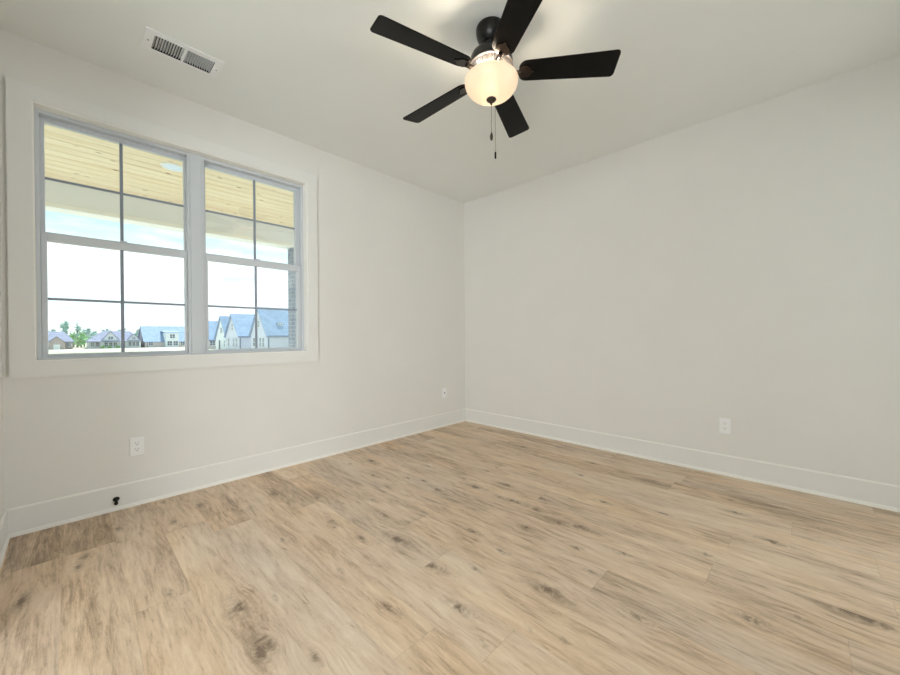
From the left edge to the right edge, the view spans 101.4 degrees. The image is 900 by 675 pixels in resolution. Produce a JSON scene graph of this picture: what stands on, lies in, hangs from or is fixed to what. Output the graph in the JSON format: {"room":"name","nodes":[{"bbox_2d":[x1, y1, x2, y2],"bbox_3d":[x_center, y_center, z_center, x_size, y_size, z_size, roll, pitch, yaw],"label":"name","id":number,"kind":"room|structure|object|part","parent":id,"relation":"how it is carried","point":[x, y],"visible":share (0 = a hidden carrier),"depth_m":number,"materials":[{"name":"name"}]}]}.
{"room":"empty bedroom","nodes":[
{"label":"empty bedroom","id":0,"kind":"room"},
{"bbox_2d":[0,210,3,519],"bbox_3d":[-1.071,-0.188,0.596,3.850,2.940,0.120,0,0,44],"label":"wall","id":1,"kind":"structure","parent":0,"point":[1,363],"depth_m":1.94,"materials":[{"name":"paint"}]},
{"bbox_2d":[0,510,9,569],"bbox_3d":[-2.015,1.004,1.624,1.039,0.156,0.020,0,0,44],"label":"baseboard","id":2,"kind":"structure","parent":1,"relation":"attached to","point":[4,536],"depth_m":1.87,"materials":[{"name":"paint"}]},
{"bbox_3d":[-2.011,1.071,1.629,1.039,0.022,0.008,0,0,44],"label":"shoe molding","id":3,"kind":"part","parent":2,"relation":"part of","materials":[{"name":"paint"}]},
{"bbox_2d":[0,29,464,508],"bbox_3d":[-1.184,-0.263,3.387,0.200,3.060,3.968,0,0,44],"label":"wall","id":4,"kind":"structure","parent":0,"point":[391,281],"depth_m":2.97,"materials":[{"name":"paint"}]},
{"bbox_2d":[34,108,191,359],"bbox_3d":[-2.151,-0.596,2.409,0.105,1.439,0.739,0,0,44],"label":"window","id":5,"kind":"structure","parent":4,"relation":"in","point":[41,117],"depth_m":2.33,"materials":[{"name":"white plastic"}]},
{"bbox_3d":[-2.165,-0.939,2.419,0.034,0.713,0.701,0,0,44],"label":"sash","id":6,"kind":"part","parent":5,"relation":"part of","materials":[{"name":"clear glass"}]},
{"bbox_3d":[-2.130,-0.251,2.393,0.041,0.725,0.701,0,0,44],"label":"sash","id":7,"kind":"part","parent":5,"relation":"part of","materials":[{"name":"white plastic"}]},
{"bbox_2d":[113,497,119,504],"bbox_3d":[-2.076,1.016,2.291,0.030,0.044,0.033,0,0,44],"label":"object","id":8,"kind":"object","parent":4,"relation":"attached to","point":[115,499],"visible":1,"depth_m":2.29,"materials":[{"name":"black plastic"}]},
{"bbox_2d":[130,436,143,455],"bbox_3d":[-2.019,0.701,2.376,0.009,0.117,0.071,0,0,44],"label":"electrical outlet","id":9,"kind":"object","parent":4,"relation":"attached to","point":[137,443],"visible":1,"depth_m":2.37,"materials":[{"name":"plastic"}]},
{"bbox_2d":[5,76,318,378],"bbox_3d":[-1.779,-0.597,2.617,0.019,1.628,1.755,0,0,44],"label":"trim","id":10,"kind":"structure","parent":4,"relation":"attached to","point":[19,95],"depth_m":2.10,"materials":[{"name":"paint"}]},
{"bbox_2d":[190,153,202,353],"bbox_3d":[-1.869,-0.599,2.698,0.118,1.439,0.071,0,0,44],"label":"trim","id":11,"kind":"structure","parent":4,"relation":"attached to","point":[195,160],"depth_m":2.66,"materials":[{"name":"white plastic"}]},
{"bbox_2d":[4,408,465,537],"bbox_3d":[-1.097,0.989,3.317,0.020,0.156,3.728,0,0,44],"label":"baseboard","id":12,"kind":"structure","parent":4,"relation":"attached to","point":[33,517],"depth_m":2.59,"materials":[{"name":"paint"}]},
{"bbox_2d":[202,157,303,353],"bbox_3d":[-1.583,-0.602,2.994,0.105,1.439,0.753,0,0,44],"label":"window","id":13,"kind":"structure","parent":4,"relation":"in","point":[297,190],"depth_m":3.00,"materials":[{"name":"white plastic"}]},
{"bbox_3d":[-1.598,-0.946,3.003,0.034,0.713,0.715,0,0,44],"label":"sash","id":14,"kind":"part","parent":13,"relation":"part of","materials":[{"name":"clear glass"}]},
{"bbox_3d":[-1.563,-0.257,2.978,0.041,0.725,0.715,0,0,44],"label":"sash","id":15,"kind":"part","parent":13,"relation":"part of","materials":[{"name":"white plastic"}]},
{"bbox_2d":[442,388,446,397],"bbox_3d":[-0.064,0.660,4.384,0.016,0.117,0.071,0,0,44],"label":"wall plate","id":16,"kind":"object","parent":4,"relation":"attached to","point":[444,390],"visible":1,"depth_m":4.38,"materials":[{"name":"plastic"}]},
{"bbox_2d":[0,421,899,674],"bbox_3d":[0.271,1.166,1.991,3.930,0.200,3.828,0,0,44],"label":"floor","id":17,"kind":"structure","parent":0,"point":[462,548],"depth_m":1.65,"materials":[{"name":"brown wood"}]},
{"bbox_2d":[0,0,899,203],"bbox_3d":[0.188,-1.734,2.038,4.050,0.120,3.968,0,0,44],"label":"ceiling","id":18,"kind":"structure","parent":0,"point":[314,73],"depth_m":2.25,"materials":[{"name":"paint"}]},
{"bbox_2d":[141,26,224,77],"bbox_3d":[-1.559,-1.698,2.161,0.184,0.111,0.370,0,0,44],"label":"ceiling vent","id":19,"kind":"object","parent":18,"relation":"in","point":[153,40],"visible":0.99,"depth_m":2.16,"materials":[{"name":"metal"}]},
{"bbox_2d":[370,0,620,158],"bbox_3d":[0.191,-1.358,2.021,1.233,0.633,1.279,0,0,44],"label":"ceiling fan","id":20,"kind":"object","parent":18,"relation":"hanging from","point":[491,79],"visible":1,"depth_m":1.91,"materials":[{"name":"wood"}]},
{"bbox_3d":[-0.125,-1.428,1.796,0.507,0.040,0.146,-1,0,-30],"label":"blade","id":21,"kind":"part","parent":20,"relation":"part of","materials":[{"name":"black wood"}]},
{"bbox_3d":[-0.081,-1.431,2.260,0.510,0.040,0.147,0,0,44],"label":"blade","id":22,"kind":"part","parent":20,"relation":"part of","materials":[{"name":"black wood"}]},
{"bbox_3d":[0.224,-1.350,1.997,0.288,0.107,0.288,0,0,44],"label":"lamp shade","id":23,"kind":"part","parent":20,"relation":"part of","materials":[{"name":"white glass"}]},
{"bbox_3d":[0.387,-1.435,2.364,0.146,0.040,0.507,0,0,24],"label":"blade","id":24,"kind":"part","parent":20,"relation":"part of","materials":[{"name":"black wood"}]},
{"bbox_3d":[0.307,-1.430,1.604,0.146,0.040,0.507,0,0,-12],"label":"blade","id":25,"kind":"part","parent":20,"relation":"part of","materials":[{"name":"black wood"}]},
{"bbox_3d":[0.623,-1.434,1.955,0.507,0.040,0.146,0,0,6],"label":"blade","id":26,"kind":"part","parent":20,"relation":"part of","materials":[{"name":"black wood"}]},
{"bbox_2d":[464,55,899,485],"bbox_3d":[1.609,-0.220,3.357,3.850,2.940,0.120,0,0,44],"label":"wall","id":27,"kind":"structure","parent":0,"point":[742,266],"depth_m":2.83,"materials":[{"name":"paint"}]},
{"bbox_2d":[465,408,899,511],"bbox_3d":[1.530,0.972,3.352,3.719,0.156,0.020,0,0,44],"label":"baseboard","id":28,"kind":"structure","parent":27,"relation":"attached to","point":[881,495],"depth_m":2.82,"materials":[{"name":"paint"}]},
{"bbox_2d":[719,418,730,433],"bbox_3d":[2.096,0.673,2.806,0.071,0.117,0.009,0,0,44],"label":"electrical outlet","id":29,"kind":"object","parent":27,"relation":"attached to","point":[724,423],"visible":1,"depth_m":2.80,"materials":[{"name":"plastic"}]},
{"bbox_3d":[-3.233,1.286,3.393,2.749,0.290,5.800,0,0,44],"label":"floor","id":30,"kind":"structure","parent":0,"visible":0},
{"bbox_2d":[288,247,295,346],"bbox_3d":[-2.336,-0.089,5.890,0.164,2.602,0.429,0,0,44],"label":"column porch","id":31,"kind":"structure","parent":30,"relation":"on","point":[291,274],"depth_m":5.71,"materials":[{"name":"brick"}]},
{"bbox_2d":[45,180,293,243],"bbox_3d":[-4.044,-1.553,4.147,0.160,0.270,5.800,0,0,44],"label":"porch beam","id":32,"kind":"structure","parent":31,"relation":"on","point":[55,192],"depth_m":4.43,"materials":[{"name":"paint"}]},
{"bbox_2d":[45,202,293,248],"bbox_3d":[-4.043,-1.394,4.148,0.200,0.048,5.800,0,0,44],"label":"trim","id":33,"kind":"structure","parent":32,"relation":"attached to","point":[54,207],"depth_m":4.46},
{"label":"outside","id":34,"kind":"structure","parent":0,"visible":0},
{"bbox_2d":[49,342,209,353],"bbox_3d":[-101.736,3.019,131.518,317.000,0.500,280.000,0,0,44],"label":"ground","id":35,"kind":"structure","parent":34,"point":[96,350],"depth_m":82.12,"materials":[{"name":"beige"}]},
{"bbox_2d":[48,331,74,349],"bbox_3d":[-103.265,0.695,96.353,16.500,4.550,7.150,0,0,44],"label":"house","id":36,"kind":"structure","parent":35,"relation":"on","point":[56,340],"depth_m":93.48,"materials":[{"name":"beige brick"}]},
{"bbox_3d":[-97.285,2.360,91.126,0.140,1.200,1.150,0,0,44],"label":"garage door","id":37,"kind":"part","parent":36,"relation":"part of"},
{"bbox_2d":[59,321,70,333],"bbox_3d":[-111.955,-0.931,107.290,2.675,7.812,2.621,0,0,44],"label":"pine tree","id":38,"kind":"object","parent":35,"relation":"on","point":[65,326],"visible":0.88,"depth_m":107.02,"materials":[{"name":"green plant"}]},
{"bbox_2d":[68,332,76,346],"bbox_3d":[-115.494,0.645,113.054,2.873,4.635,2.807,0,0,44],"label":"broadleaf tree","id":39,"kind":"object","parent":35,"relation":"on","point":[71,335],"visible":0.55,"depth_m":112.74,"materials":[{"name":"green plant"}]},
{"bbox_2d":[73,322,81,346],"bbox_3d":[-111.750,-0.865,110.427,2.061,7.642,2.013,0,0,44],"label":"pine tree","id":40,"kind":"object","parent":35,"relation":"on","point":[78,328],"visible":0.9,"depth_m":110.29,"materials":[{"name":"green plant"}]},
{"bbox_3d":[-111.758,-2.085,110.379,1.860,5.202,1.999,0,0,26],"label":"crown","id":41,"kind":"part","parent":40,"relation":"part of","materials":[{"name":"green plant"}]},
{"bbox_2d":[73,329,90,347],"bbox_3d":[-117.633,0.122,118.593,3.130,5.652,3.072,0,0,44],"label":"tree","id":42,"kind":"object","parent":35,"relation":"on","point":[83,330],"visible":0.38,"depth_m":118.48,"materials":[{"name":"green plant"}]},
{"bbox_3d":[-117.636,-0.372,118.591,3.129,4.662,3.072,0,0,44],"label":"crown","id":43,"kind":"part","parent":42,"relation":"part of","materials":[{"name":"green plant"}]},
{"bbox_2d":[85,328,95,338],"bbox_3d":[-120.347,-0.148,123.175,3.185,6.177,3.079,0,0,44],"label":"tree","id":44,"kind":"object","parent":35,"relation":"on","point":[88,331],"visible":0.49,"depth_m":122.64,"materials":[{"name":"green plant"}]},
{"bbox_2d":[85,331,141,348],"bbox_3d":[-95.195,0.511,104.127,17.250,4.730,11.150,0,0,44],"label":"house","id":45,"kind":"structure","parent":35,"relation":"on","point":[104,338],"depth_m":99.72,"materials":[{"name":"grey"}]},
{"bbox_2d":[138,326,184,347],"bbox_3d":[-85.167,-0.331,111.909,16.700,6.200,13.600,0,0,44],"label":"house","id":46,"kind":"structure","parent":35,"relation":"on","point":[151,336],"depth_m":106.66,"materials":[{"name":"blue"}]},
{"bbox_2d":[209,321,217,348],"bbox_3d":[-58.877,-0.756,94.464,10.830,6.900,12.100,0,0,44],"label":"house","id":47,"kind":"structure","parent":35,"relation":"on","point":[212,324],"depth_m":90.11,"materials":[{"name":"blue brick"}]},
{"bbox_2d":[214,316,228,348],"bbox_3d":[-46.988,-1.086,85.915,9.800,7.500,11.800,0,0,44],"label":"house","id":48,"kind":"structure","parent":35,"relation":"on","point":[223,320],"depth_m":82.06,"materials":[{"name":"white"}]},
{"bbox_2d":[224,314,253,348],"bbox_3d":[-37.657,-0.987,74.976,9.230,7.300,12.500,0,0,44],"label":"house","id":49,"kind":"structure","parent":35,"relation":"on","point":[238,327],"depth_m":70.20,"materials":[{"name":"brick"}]},
{"bbox_2d":[248,307,288,347],"bbox_3d":[-27.725,-1.309,67.211,9.500,7.900,13.800,0,0,44],"label":"house","id":50,"kind":"structure","parent":35,"relation":"on","point":[272,325],"depth_m":62.24,"materials":[{"name":"brick"}]},
{"bbox_3d":[-3.292,-1.806,3.623,3.149,0.229,6.100,0,0,44],"label":"roof porch","id":51,"kind":"structure","parent":0,"visible":0},
{"bbox_2d":[44,124,293,227],"bbox_3d":[-3.249,-1.678,3.165,2.446,0.020,5.500,0,0,44],"label":"ceiling","id":52,"kind":"structure","parent":51,"relation":"attached to","point":[70,156],"depth_m":3.87,"materials":[{"name":"brown wood"}]},
{"bbox_2d":[160,162,182,171],"bbox_3d":[-2.719,-1.670,3.616,0.200,0.012,0.200,0,0,44],"label":"recessed light","id":53,"kind":"object","parent":52,"relation":"in","point":[169,166],"visible":0.94,"depth_m":3.60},
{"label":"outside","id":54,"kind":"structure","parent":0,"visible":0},
{"bbox_2d":[72,347,177,349],"bbox_3d":[-123.738,3.322,53.226,3.500,0.030,137.000,0,0,44],"label":"road","id":55,"kind":"structure","parent":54,"point":[163,347],"depth_m":94.37,"materials":[{"name":"grey concrete"}]},
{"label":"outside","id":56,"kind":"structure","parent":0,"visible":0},
{"bbox_2d":[143,348,184,350],"bbox_3d":[-36.648,2.740,57.872,115.000,0.020,6.000,0,0,44],"label":"road","id":57,"kind":"structure","parent":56,"point":[157,349],"depth_m":85.39,"materials":[{"name":"white concrete"}]}
]}

